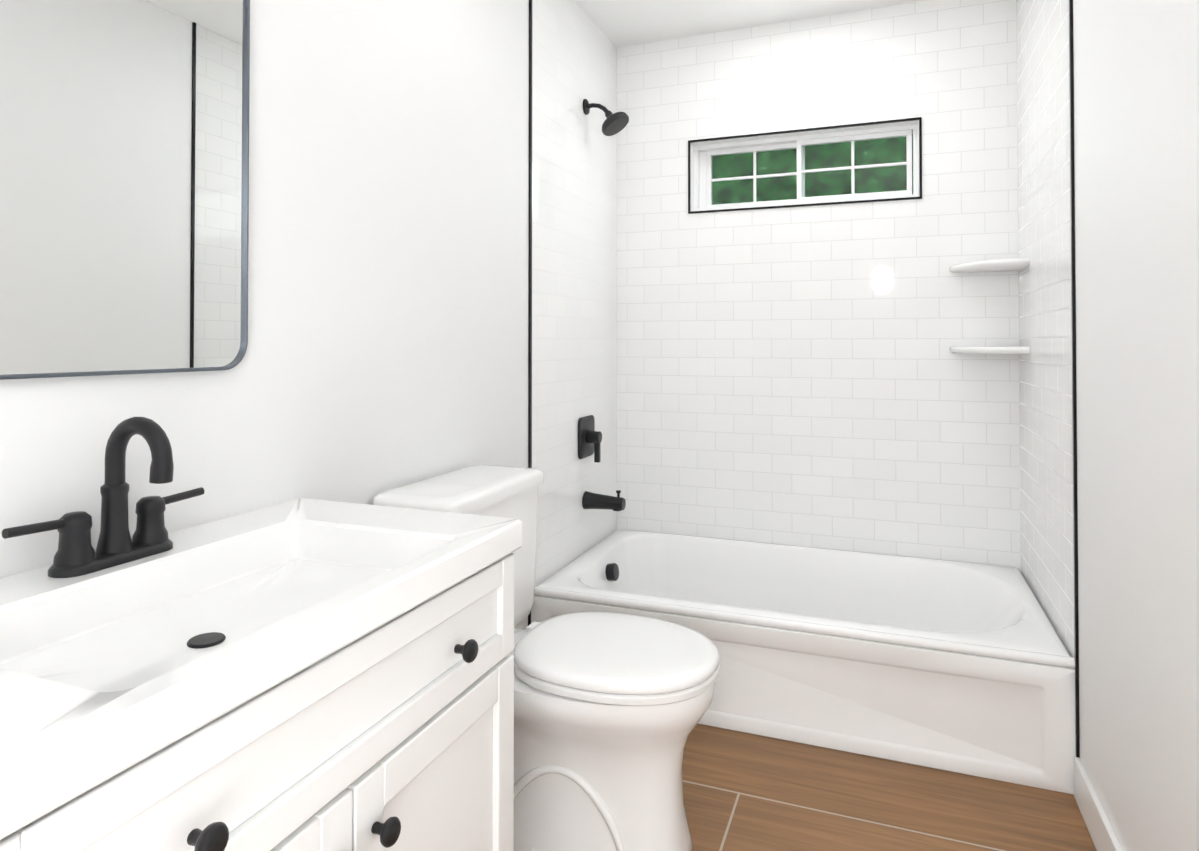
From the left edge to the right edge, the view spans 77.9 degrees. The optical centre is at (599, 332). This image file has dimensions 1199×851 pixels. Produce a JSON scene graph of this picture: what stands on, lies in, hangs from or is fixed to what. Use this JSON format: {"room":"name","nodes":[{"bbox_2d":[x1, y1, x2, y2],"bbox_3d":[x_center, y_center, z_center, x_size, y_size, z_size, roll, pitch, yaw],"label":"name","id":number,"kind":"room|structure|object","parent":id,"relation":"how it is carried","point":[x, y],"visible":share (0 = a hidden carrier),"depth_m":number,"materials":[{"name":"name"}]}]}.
{"room":"bathroom","nodes":[
{"label":"bathroom","id":0,"kind":"room"},
{"bbox_2d":[0,0,616,629],"bbox_3d":[-0.656,-0.055,1.459,0.120,2.400,3.750,0,-1,21],"label":"wall","id":1,"kind":"structure","parent":0,"point":[388,254],"depth_m":1.75,"materials":[{"name":"white paint"}]},
{"bbox_2d":[0,0,249,379],"bbox_3d":[-0.734,-0.302,1.061,0.020,0.727,0.565,0,-1,21],"label":"mirror","id":2,"kind":"object","parent":1,"relation":"attached to","point":[124,184],"visible":0.98,"depth_m":1.11,"materials":[{"name":"silver metal"}]},
{"bbox_2d":[528,0,531,625],"bbox_3d":[-0.224,-0.042,2.401,0.007,2.400,0.012,0,-1,21],"label":"trim","id":3,"kind":"structure","parent":1,"relation":"attached to","point":[530,278],"depth_m":2.40,"materials":[{"name":"black metal"}]},
{"bbox_2d":[578,415,601,462],"bbox_3d":[-0.025,0.408,2.833,0.062,0.173,0.156,0,-1,21],"label":"handle","id":4,"kind":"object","parent":1,"relation":"attached to","point":[589,440],"depth_m":2.82,"materials":[{"name":"black metal"}]},
{"bbox_2d":[582,490,625,510],"bbox_3d":[0.019,0.636,2.813,0.158,0.081,0.068,0,-1,21],"label":"tub spout","id":5,"kind":"object","parent":1,"relation":"attached to","point":[590,500],"visible":1,"depth_m":2.79,"materials":[{"name":"black metal"}]},
{"bbox_2d":[583,99,628,135],"bbox_3d":[0.027,-0.826,2.830,0.174,0.149,0.116,0,-1,21],"label":"shower head","id":6,"kind":"object","parent":1,"relation":"attached to","point":[615,123],"visible":1,"depth_m":2.81},
{"bbox_2d":[574,0,925,46],"bbox_3d":[0.130,-1.288,1.236,1.760,0.060,3.870,0,-1,21],"label":"ceiling","id":7,"kind":"structure","parent":0,"point":[620,23],"depth_m":2.87,"materials":[{"name":"white paint"}]},
{"bbox_2d":[617,0,1020,570],"bbox_3d":[0.805,-0.034,2.969,1.760,2.400,0.120,0,-1,21],"label":"wall","id":8,"kind":"structure","parent":0,"point":[801,376],"depth_m":2.87,"materials":[{"name":"tile"}]},
{"bbox_2d":[688,117,921,213],"bbox_3d":[0.804,-0.646,2.971,0.890,0.304,0.121,0,-1,21],"label":"window","id":9,"kind":"structure","parent":8,"relation":"in","point":[792,135],"depth_m":2.96,"materials":[{"name":"white plastic"}]},
{"bbox_2d":[682,724,1096,850],"bbox_3d":[0.130,1.172,1.203,1.760,0.060,3.870,0,-1,21],"label":"floor","id":10,"kind":"structure","parent":0,"point":[743,791],"depth_m":1.80,"materials":[{"name":"brown wood"}]},
{"bbox_2d":[0,498,522,850],"bbox_3d":[-0.501,0.729,0.970,0.509,0.820,0.846,0,-1,21],"label":"bathroom vanity","id":11,"kind":"object","parent":10,"relation":"on","point":[302,674],"visible":1,"depth_m":0.91,"materials":[{"name":"white paint"}]},
{"bbox_2d":[2,417,204,577],"bbox_3d":[-0.644,0.218,1.027,0.133,0.202,0.281,0,-1,21],"label":"faucet","id":12,"kind":"object","parent":11,"relation":"on","point":[76,554],"visible":1,"depth_m":1.02,"materials":[{"name":"black metal"}]},
{"bbox_2d":[373,465,718,850],"bbox_3d":[-0.087,0.754,1.716,0.726,0.790,0.476,0,-1,21],"label":"toilet","id":13,"kind":"object","parent":10,"relation":"on","point":[610,708],"visible":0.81,"depth_m":1.58,"materials":[{"name":"white ceramic"}]},
{"bbox_2d":[531,529,1075,794],"bbox_3d":[0.632,0.992,2.506,1.512,0.335,0.835,0,-1,21],"label":"tub","id":14,"kind":"object","parent":10,"relation":"on","point":[967,668],"visible":0.85,"depth_m":2.12,"materials":[{"name":"white ceramic"}]},
{"bbox_2d":[1016,0,1198,850],"bbox_3d":[0.874,-0.063,0.868,0.120,2.400,3.750,0,-1,21],"label":"wall","id":15,"kind":"structure","parent":0,"point":[1136,112],"depth_m":1.50,"materials":[{"name":"white paint"}]},
{"bbox_2d":[949,258,1029,272],"bbox_3d":[1.346,-0.232,2.577,0.225,0.024,0.225,0,-1,21],"label":"corner shelf","id":16,"kind":"object","parent":15,"relation":"attached to","point":[1012,264],"visible":1,"depth_m":2.53,"materials":[{"name":"white ceramic"}]},
{"bbox_2d":[949,346,1029,353],"bbox_3d":[1.346,0.061,2.573,0.225,0.024,0.225,0,-1,21],"label":"corner shelf","id":17,"kind":"object","parent":15,"relation":"attached to","point":[993,349],"visible":1,"depth_m":2.51,"materials":[{"name":"white ceramic"}]},
{"bbox_2d":[1069,0,1079,757],"bbox_3d":[1.187,-0.049,1.857,0.007,2.400,0.012,0,-1,21],"label":"trim","id":18,"kind":"structure","parent":15,"relation":"attached to","point":[1074,389],"depth_m":1.85,"materials":[{"name":"black metal"}]},
{"bbox_2d":[1074,757,1122,850],"bbox_3d":[0.681,1.083,0.538,0.013,0.100,2.784,0,-1,21],"label":"baseboard","id":19,"kind":"structure","parent":15,"relation":"attached to","point":[1100,829],"depth_m":1.67,"materials":[{"name":"white paint"}]},
{"label":"outside","id":20,"kind":"structure","parent":0,"visible":0},
{"bbox_2d":[712,137,912,204],"bbox_3d":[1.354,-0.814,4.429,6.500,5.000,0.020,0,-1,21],"label":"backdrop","id":21,"kind":"structure","parent":20,"point":[842,156],"depth_m":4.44,"materials":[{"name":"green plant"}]}
]}

